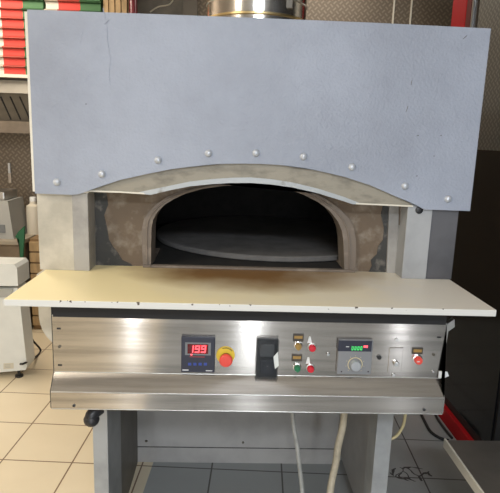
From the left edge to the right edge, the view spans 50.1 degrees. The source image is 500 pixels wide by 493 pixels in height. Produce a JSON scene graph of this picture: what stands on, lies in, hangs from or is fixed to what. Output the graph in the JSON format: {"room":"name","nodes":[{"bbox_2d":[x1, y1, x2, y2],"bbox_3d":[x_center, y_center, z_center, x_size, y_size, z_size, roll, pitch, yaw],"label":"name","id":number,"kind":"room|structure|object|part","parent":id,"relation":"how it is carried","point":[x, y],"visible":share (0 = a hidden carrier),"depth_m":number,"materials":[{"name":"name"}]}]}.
{"room":"commercial kitchen","nodes":[
{"label":"commercial kitchen","id":0,"kind":"room"},
{"bbox_2d":[0,0,452,212],"bbox_3d":[-0.427,-0.875,4.530,4.500,3.000,0.050,1,11,-2],"label":"wall","id":1,"kind":"structure","parent":0,"point":[15,148],"depth_m":4.36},
{"bbox_2d":[8,163,11,182],"bbox_3d":[-2.018,-0.617,4.494,0.024,0.167,0.014,1,11,-2],"label":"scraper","id":2,"kind":"object","parent":1,"relation":"attached to","point":[9,165],"visible":1,"depth_m":4.49,"materials":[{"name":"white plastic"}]},
{"bbox_3d":[-2.019,-0.576,4.503,0.024,0.083,0.008,1,11,-2],"label":"blade","id":3,"kind":"part","parent":2,"relation":"part of","materials":[{"name":"beige metal"}]},
{"bbox_2d":[0,74,27,80],"bbox_3d":[-1.453,-1.264,4.147,2.400,0.060,0.480,1,11,-2],"label":"wall shelf","id":4,"kind":"object","parent":1,"relation":"attached to","point":[19,77],"visible":0.02,"depth_m":3.90,"materials":[{"name":"beige paint"}]},
{"bbox_2d":[0,65,26,74],"bbox_3d":[-1.702,-1.328,4.100,0.400,0.065,0.400,1,11,-2],"label":"pizza box","id":5,"kind":"object","parent":4,"relation":"on","point":[4,69],"visible":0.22,"depth_m":3.92,"materials":[{"name":"red cardboard"}]},
{"bbox_2d":[0,55,26,65],"bbox_3d":[-1.699,-1.393,4.088,0.400,0.065,0.400,1,11,-2],"label":"pizza box","id":6,"kind":"object","parent":5,"relation":"on","point":[4,59],"visible":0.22,"depth_m":3.91,"materials":[{"name":"red cardboard"}]},
{"bbox_2d":[0,46,25,55],"bbox_3d":[-1.700,-1.458,4.077,0.400,0.065,0.400,1,11,-2],"label":"pizza box","id":7,"kind":"object","parent":6,"relation":"on","point":[4,50],"visible":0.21,"depth_m":3.90,"materials":[{"name":"red cardboard"}]},
{"bbox_2d":[0,36,25,46],"bbox_3d":[-1.691,-1.524,4.067,0.400,0.065,0.400,1,11,-2],"label":"pizza box","id":8,"kind":"object","parent":7,"relation":"on","point":[4,40],"visible":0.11,"depth_m":3.89,"materials":[{"name":"red cardboard"}]},
{"bbox_2d":[0,26,24,36],"bbox_3d":[-1.690,-1.588,4.049,0.400,0.065,0.400,1,11,-2],"label":"pizza box","id":9,"kind":"object","parent":8,"relation":"on","point":[4,31],"visible":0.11,"depth_m":3.87,"materials":[{"name":"red cardboard"}]},
{"bbox_2d":[0,17,24,26],"bbox_3d":[-1.689,-1.653,4.037,0.400,0.065,0.400,1,11,-2],"label":"pizza box","id":10,"kind":"object","parent":9,"relation":"on","point":[4,21],"visible":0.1,"depth_m":3.86,"materials":[{"name":"red cardboard"}]},
{"bbox_3d":[-1.688,-1.676,4.032,0.400,0.017,0.400,1,11,-2],"label":"lid","id":11,"kind":"part","parent":10,"relation":"part of","materials":[{"name":"red cardboard"}]},
{"bbox_2d":[0,10,26,17],"bbox_3d":[-1.690,-1.711,4.032,0.392,0.048,0.376,1,11,-2],"label":"pizza box","id":12,"kind":"object","parent":10,"relation":"on","point":[3,13],"depth_m":3.85,"materials":[{"name":"red cardboard"}]},
{"bbox_2d":[0,7,43,17],"bbox_3d":[-1.690,-1.718,4.022,0.400,0.065,0.400,1,11,-2],"label":"pizza box","id":13,"kind":"object","parent":10,"relation":"on","point":[4,11],"visible":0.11,"depth_m":3.84,"materials":[{"name":"red cardboard"}]},
{"bbox_3d":[-1.689,-1.741,4.017,0.400,0.017,0.400,1,11,-2],"label":"lid","id":14,"kind":"part","parent":13,"relation":"part of","materials":[{"name":"red cardboard"}]},
{"bbox_2d":[0,0,45,8],"bbox_3d":[-1.688,-1.784,4.015,0.400,0.065,0.400,1,11,-2],"label":"pizza box","id":15,"kind":"object","parent":13,"relation":"on","point":[41,4],"visible":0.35,"depth_m":3.84,"materials":[{"name":"cardboard"}]},
{"bbox_3d":[-1.687,-1.807,4.011,0.400,0.017,0.400,1,11,-2],"label":"lid","id":16,"kind":"part","parent":15,"relation":"part of","materials":[{"name":"cardboard"}]},
{"bbox_3d":[-1.689,-1.611,4.045,0.400,0.017,0.400,1,11,-2],"label":"lid","id":17,"kind":"part","parent":9,"relation":"part of","materials":[{"name":"red cardboard"}]},
{"bbox_3d":[-1.690,-1.547,4.062,0.400,0.017,0.400,1,11,-2],"label":"lid","id":18,"kind":"part","parent":8,"relation":"part of","materials":[{"name":"red cardboard"}]},
{"bbox_3d":[-1.699,-1.482,4.072,0.400,0.017,0.400,1,11,-2],"label":"lid","id":19,"kind":"part","parent":7,"relation":"part of","materials":[{"name":"red cardboard"}]},
{"bbox_3d":[-1.698,-1.417,4.083,0.400,0.017,0.400,1,11,-2],"label":"lid","id":20,"kind":"part","parent":6,"relation":"part of","materials":[{"name":"red cardboard"}]},
{"bbox_3d":[-1.702,-1.352,4.096,0.400,0.017,0.400,1,11,-2],"label":"lid","id":21,"kind":"part","parent":5,"relation":"part of","materials":[{"name":"red cardboard"}]},
{"bbox_3d":[-1.451,-1.235,4.056,2.400,0.038,0.030,1,11,-2],"label":"rail","id":22,"kind":"part","parent":4,"relation":"part of","materials":[{"name":"metal"}]},
{"bbox_2d":[103,0,128,12],"bbox_3d":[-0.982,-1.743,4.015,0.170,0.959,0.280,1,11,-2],"label":"wooden crate","id":23,"kind":"object","parent":4,"relation":"on","point":[114,6],"visible":0.2,"depth_m":3.88,"materials":[{"name":"brown wood"}]},
{"bbox_2d":[129,0,136,12],"bbox_3d":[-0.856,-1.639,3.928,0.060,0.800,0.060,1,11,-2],"label":"bottle","id":24,"kind":"object","parent":4,"relation":"on","point":[132,3],"visible":0.02,"depth_m":3.88,"materials":[{"name":"red"}]},
{"bbox_3d":[-1.295,-1.318,4.117,0.400,0.065,0.400,1,11,-2],"label":"pizza box","id":25,"kind":"object","parent":4,"relation":"on","visible":0},
{"bbox_3d":[-1.296,-1.383,4.107,0.400,0.065,0.400,1,11,-2],"label":"pizza box","id":26,"kind":"object","parent":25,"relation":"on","visible":0},
{"bbox_3d":[-1.291,-1.449,4.096,0.400,0.065,0.400,1,11,-2],"label":"pizza box","id":27,"kind":"object","parent":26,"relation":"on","visible":0},
{"bbox_3d":[-1.287,-1.512,4.077,0.400,0.065,0.400,1,11,-2],"label":"pizza box","id":28,"kind":"object","parent":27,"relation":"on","visible":0},
{"bbox_3d":[-1.288,-1.578,4.068,0.400,0.065,0.400,1,11,-2],"label":"pizza box","id":29,"kind":"object","parent":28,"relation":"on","visible":0},
{"bbox_3d":[-1.286,-1.642,4.051,0.400,0.065,0.400,1,11,-2],"label":"pizza box","id":30,"kind":"object","parent":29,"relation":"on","visible":0},
{"bbox_2d":[44,9,100,11],"bbox_3d":[-1.284,-1.707,4.037,0.400,0.065,0.400,1,11,-2],"label":"pizza box","id":31,"kind":"object","parent":30,"relation":"on","point":[44,9],"visible":0.04,"depth_m":3.84,"materials":[{"name":"red cardboard"}]},
{"bbox_2d":[44,0,102,11],"bbox_3d":[-1.278,-1.773,4.030,0.400,0.065,0.400,1,11,-2],"label":"pizza box","id":32,"kind":"object","parent":31,"relation":"on","point":[50,4],"visible":0.5,"depth_m":3.85,"materials":[{"name":"red cardboard"}]},
{"bbox_3d":[-1.278,-1.796,4.026,0.400,0.017,0.400,1,11,-2],"label":"lid","id":33,"kind":"part","parent":32,"relation":"part of","materials":[{"name":"red cardboard"}]},
{"bbox_2d":[0,80,29,133],"bbox_3d":[-1.810,-1.081,4.183,1.700,0.382,0.440,1,11,-2],"label":"canopy","id":34,"kind":"object","parent":1,"relation":"attached to","point":[14,103],"visible":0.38,"depth_m":4.04,"materials":[{"name":"metal"}]},
{"bbox_3d":[-1.810,-1.081,4.198,1.700,0.202,0.410,1,11,-2],"label":"baffle panel","id":35,"kind":"part","parent":34,"relation":"part of","materials":[{"name":"metal"}]},
{"bbox_2d":[137,0,182,14],"bbox_3d":[-0.728,-1.684,4.313,0.372,1.250,0.033,1,11,-2],"label":"wall panel","id":36,"kind":"object","parent":1,"relation":"attached to","point":[169,7],"visible":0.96,"depth_m":4.26,"materials":[{"name":"metal"}]},
{"bbox_2d":[183,0,197,15],"bbox_3d":[-0.484,-1.595,4.321,0.110,1.490,0.069,1,11,-2],"label":"duct","id":37,"kind":"object","parent":1,"relation":"attached to","point":[190,7],"visible":0.02,"depth_m":4.23,"materials":[{"name":"grey metal"}]},
{"bbox_2d":[392,0,394,23],"bbox_3d":[1.128,-0.829,4.560,0.012,3.000,0.010,1,11,-2],"label":"trim","id":38,"kind":"structure","parent":1,"relation":"attached to","point":[393,0],"depth_m":4.34,"materials":[{"name":"beige paint"}]},
{"bbox_2d":[409,0,412,24],"bbox_3d":[1.271,-0.825,4.565,0.012,3.000,0.010,1,11,-2],"label":"trim","id":39,"kind":"structure","parent":1,"relation":"attached to","point":[411,0],"depth_m":4.34,"materials":[{"name":"beige paint"}]},
{"bbox_2d":[0,326,473,492],"bbox_3d":[-0.361,1.338,1.280,4.500,0.050,7.200,1,11,-2],"label":"floor","id":40,"kind":"structure","parent":0,"point":[44,449],"depth_m":2.59,"materials":[{"name":"tile"}]},
{"bbox_2d":[0,233,35,326],"bbox_3d":[-2.216,0.251,4.357,0.971,0.742,0.619,1,11,-2],"label":"counter","id":41,"kind":"object","parent":40,"relation":"on","point":[8,247],"depth_m":4.06,"materials":[{"name":"beige"}]},
{"bbox_2d":[0,188,26,238],"bbox_3d":[-1.887,-0.262,4.169,0.190,0.357,0.307,1,11,-2],"label":"kitchen scale","id":42,"kind":"object","parent":41,"relation":"on","point":[12,208],"visible":0.99,"depth_m":4.07,"materials":[{"name":"grey plastic"}]},
{"bbox_2d":[0,233,35,244],"bbox_3d":[-2.204,-0.097,4.287,0.971,0.030,0.619,1,11,-2],"label":"countertop","id":43,"kind":"structure","parent":41,"relation":"on","point":[27,236],"depth_m":4.02,"materials":[{"name":"beige"}]},
{"bbox_2d":[15,226,24,257],"bbox_3d":[-1.704,-0.020,3.982,0.073,0.274,0.020,1,11,-2],"label":"cloth","id":44,"kind":"object","parent":41,"relation":"hanging from","point":[20,236],"visible":0.86,"depth_m":3.97,"materials":[{"name":"green fabric"}]},
{"bbox_2d":[26,197,38,234],"bbox_3d":[-1.739,-0.249,4.302,0.109,0.300,0.109,1,11,-2],"label":"bottle","id":45,"kind":"object","parent":41,"relation":"on","point":[31,208],"visible":0.82,"depth_m":4.26,"materials":[{"name":"beige plastic"}]},
{"bbox_2d":[0,257,41,377],"bbox_3d":[-1.669,0.433,3.539,0.512,0.767,0.506,1,11,-2],"label":"machine","id":46,"kind":"object","parent":40,"relation":"on","point":[17,353],"visible":1,"depth_m":3.37,"materials":[{"name":"white plastic"}]},
{"bbox_3d":[-1.652,0.294,3.299,0.386,0.079,0.012,1,11,-2],"label":"lid handle","id":47,"kind":"part","parent":46,"relation":"part of","materials":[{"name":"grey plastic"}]},
{"bbox_3d":[-1.623,0.156,3.345,0.408,0.144,0.190,1,11,-2],"label":"lid","id":48,"kind":"part","parent":46,"relation":"part of","materials":[{"name":"white plastic"}]},
{"bbox_3d":[-1.500,0.735,3.601,0.090,0.162,0.510,0,12,-11],"label":"power cord","id":49,"kind":"part","parent":46,"relation":"part of","materials":[{"name":"black rubber"}]},
{"bbox_2d":[29,235,43,328],"bbox_3d":[-1.572,0.258,4.441,0.302,0.738,0.499,1,11,-2],"label":"base cabinet","id":50,"kind":"object","parent":40,"relation":"on","point":[35,269],"visible":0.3,"depth_m":4.16,"materials":[{"name":"brown wood"}]},
{"bbox_2d":[4,8,495,492],"bbox_3d":[-0.019,0.136,2.308,1.440,1.921,1.630,1,11,-2],"label":"oven","id":51,"kind":"object","parent":40,"relation":"on","point":[245,224],"visible":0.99,"depth_m":1.69,"materials":[{"name":"grey paint"}]},
{"bbox_3d":[-0.040,0.129,2.450,1.409,0.278,1.200,1,11,-2],"label":"casing","id":52,"kind":"part","parent":51,"relation":"part of","materials":[{"name":"beige paint"}]},
{"bbox_3d":[-0.581,0.331,1.592,0.002,0.271,0.096,1,11,-2],"label":"plate","id":53,"kind":"part","parent":51,"relation":"part of","materials":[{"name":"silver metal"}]},
{"bbox_3d":[-0.660,-0.178,2.395,0.113,0.260,1.294,1,11,-2],"label":"casing","id":54,"kind":"part","parent":51,"relation":"part of","materials":[{"name":"beige paint"}]},
{"bbox_3d":[-0.474,0.511,1.623,0.060,0.067,0.046,-8,15,-40],"label":"valve knob","id":55,"kind":"part","parent":51,"relation":"part of","materials":[{"name":"black plastic"}]},
{"bbox_3d":[-0.537,0.749,2.022,0.052,0.800,0.220,1,11,-2],"label":"leg","id":56,"kind":"part","parent":51,"relation":"part of","materials":[{"name":"grey paint"}]},
{"bbox_3d":[-0.004,-0.555,2.338,1.420,0.545,1.300,1,11,-2],"label":"casing","id":57,"kind":"part","parent":51,"relation":"part of","materials":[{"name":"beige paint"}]},
{"bbox_2d":[104,184,383,271],"bbox_3d":[-0.010,-0.199,2.455,1.190,0.336,1.210,1,11,-2],"label":"oven opening","id":58,"kind":"object","parent":51,"relation":"in","point":[211,225],"depth_m":2.07,"materials":[{"name":"brick"}]},
{"bbox_3d":[-0.001,0.076,1.882,0.742,0.008,0.022,1,11,-2],"label":"sill","id":59,"kind":"part","parent":51,"relation":"part of","materials":[{"name":"brown stone"}]},
{"bbox_3d":[0.002,-0.069,1.862,0.749,0.310,0.020,1,11,-2],"label":"mouth frame","id":60,"kind":"part","parent":51,"relation":"part of","materials":[{"name":"stone"}]},
{"bbox_3d":[-0.004,-0.187,1.748,0.751,0.077,0.016,1,11,-2],"label":"arch trim","id":61,"kind":"part","parent":51,"relation":"part of","materials":[{"name":"silver metal"}]},
{"bbox_2d":[4,270,495,315],"bbox_3d":[0.006,0.138,1.649,1.368,0.020,0.336,1,11,-2],"label":"shelf","id":62,"kind":"object","parent":51,"relation":"attached to","point":[405,294],"depth_m":1.59,"materials":[{"name":"beige stone"}]},
{"bbox_2d":[206,0,306,19],"bbox_3d":[0.039,-1.303,2.136,0.422,1.000,0.422,1,11,-2],"label":"flue pipe","id":63,"kind":"object","parent":51,"relation":"on","point":[274,9],"visible":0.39,"depth_m":2.03,"materials":[{"name":"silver metal"}]},
{"bbox_3d":[0.029,-0.417,1.695,1.419,0.572,0.012,1,11,-2],"label":"hood panel","id":64,"kind":"part","parent":51,"relation":"part of","materials":[{"name":"grey paint"}]},
{"bbox_3d":[0.051,0.332,1.597,0.063,0.124,0.006,1,11,-2],"label":"socket plate","id":65,"kind":"part","parent":51,"relation":"part of","materials":[{"name":"black plastic"}]},
{"bbox_3d":[0.140,0.333,1.602,0.031,0.022,0.003,1,11,-2],"label":"label plate","id":66,"kind":"part","parent":51,"relation":"part of","materials":[{"name":"brown"}]},
{"bbox_2d":[290,413,304,492],"bbox_3d":[0.192,0.815,2.049,0.101,0.431,0.043,12,15,41],"label":"cable","id":67,"kind":"object","parent":51,"relation":"hanging from","point":[293,424],"visible":0.84,"depth_m":2.05,"materials":[{"name":"grey plastic"}]},
{"bbox_3d":[0.142,0.364,1.598,0.020,0.020,0.014,1,11,-2],"label":"selector knob","id":68,"kind":"part","parent":51,"relation":"part of","materials":[{"name":"green plastic"}]},
{"bbox_3d":[0.143,0.296,1.585,0.020,0.020,0.014,1,11,-2],"label":"selector knob","id":69,"kind":"part","parent":51,"relation":"part of","materials":[{"name":"brown plastic"}]},
{"bbox_3d":[0.143,0.271,1.589,0.032,0.024,0.003,1,11,-2],"label":"label plate","id":70,"kind":"part","parent":51,"relation":"part of","materials":[{"name":"brown"}]},
{"bbox_2d":[326,413,347,492],"bbox_3d":[0.325,0.783,2.033,0.085,0.379,0.041,-9,16,-43],"label":"hose","id":71,"kind":"object","parent":51,"relation":"hanging from","point":[344,416],"visible":0.94,"depth_m":2.04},
{"bbox_3d":[0.311,0.293,1.593,0.100,0.034,0.015,1,11,-2],"label":"display panel","id":72,"kind":"part","parent":51,"relation":"part of","materials":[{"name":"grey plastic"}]},
{"bbox_3d":[0.314,0.355,1.591,0.033,0.033,0.016,1,11,-2],"label":"speed knob","id":73,"kind":"part","parent":51,"relation":"part of","materials":[{"name":"grey plastic"}]},
{"bbox_3d":[0.478,0.787,2.002,0.058,0.800,0.100,1,11,-2],"label":"leg","id":74,"kind":"part","parent":51,"relation":"part of","materials":[{"name":"grey paint"}]},
{"bbox_3d":[0.503,-0.056,1.877,0.057,0.327,0.011,1,11,-2],"label":"trim","id":75,"kind":"part","parent":51,"relation":"part of","materials":[{"name":"grey paint"}]},
{"bbox_3d":[0.438,0.342,1.613,0.041,0.079,0.002,1,11,-2],"label":"lock plate","id":76,"kind":"part","parent":51,"relation":"part of","materials":[{"name":"silver metal"}]},
{"bbox_2d":[391,414,406,439],"bbox_3d":[0.585,0.713,2.154,0.084,0.165,0.012,1,11,-2],"label":"cable","id":77,"kind":"object","parent":51,"relation":"hanging from","point":[398,433],"visible":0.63,"depth_m":2.15,"materials":[{"name":"beige plastic"}]},
{"bbox_3d":[0.503,0.314,1.610,0.032,0.021,0.003,1,11,-2],"label":"label plate","id":78,"kind":"part","parent":51,"relation":"part of","materials":[{"name":"brown"}]},
{"bbox_3d":[0.629,-0.144,2.444,0.090,0.260,1.294,1,11,-2],"label":"casing","id":79,"kind":"part","parent":51,"relation":"part of","materials":[{"name":"grey paint"}]},
{"bbox_2d":[420,415,448,440],"bbox_3d":[1.005,1.005,2.996,0.065,0.016,0.315,0,12,-11],"label":"power cable","id":80,"kind":"object","parent":40,"relation":"on","point":[422,416],"visible":0.84,"depth_m":2.94,"materials":[{"name":"black rubber"}]},
{"bbox_2d":[435,415,452,438],"bbox_3d":[1.087,0.994,3.061,0.034,0.014,0.368,2,11,3],"label":"power cable","id":81,"kind":"object","parent":40,"relation":"on","point":[436,416],"visible":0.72,"depth_m":2.98,"materials":[{"name":"black plastic"}]},
{"bbox_2d":[438,0,499,440],"bbox_3d":[1.450,-0.335,2.795,0.605,2.750,1.015,1,11,-2],"label":"cooler","id":82,"kind":"object","parent":40,"relation":"on","point":[471,411],"visible":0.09,"depth_m":2.69,"materials":[{"name":"black metal"}]},
{"bbox_3d":[1.134,0.984,2.948,0.055,0.085,0.813,1,11,-2],"label":"kick rail","id":83,"kind":"part","parent":82,"relation":"part of","materials":[{"name":"red metal"}]},
{"bbox_3d":[1.169,-0.422,3.183,0.060,2.750,0.201,1,11,-2],"label":"corner post","id":84,"kind":"part","parent":82,"relation":"part of","materials":[{"name":"red metal"}]},
{"bbox_2d":[443,438,499,492],"bbox_3d":[0.947,1.054,1.703,0.360,0.426,0.902,1,11,-2],"label":"steel table","id":85,"kind":"object","parent":40,"relation":"on","point":[478,462],"visible":1,"depth_m":1.96,"materials":[{"name":"grey metal"}]}
]}

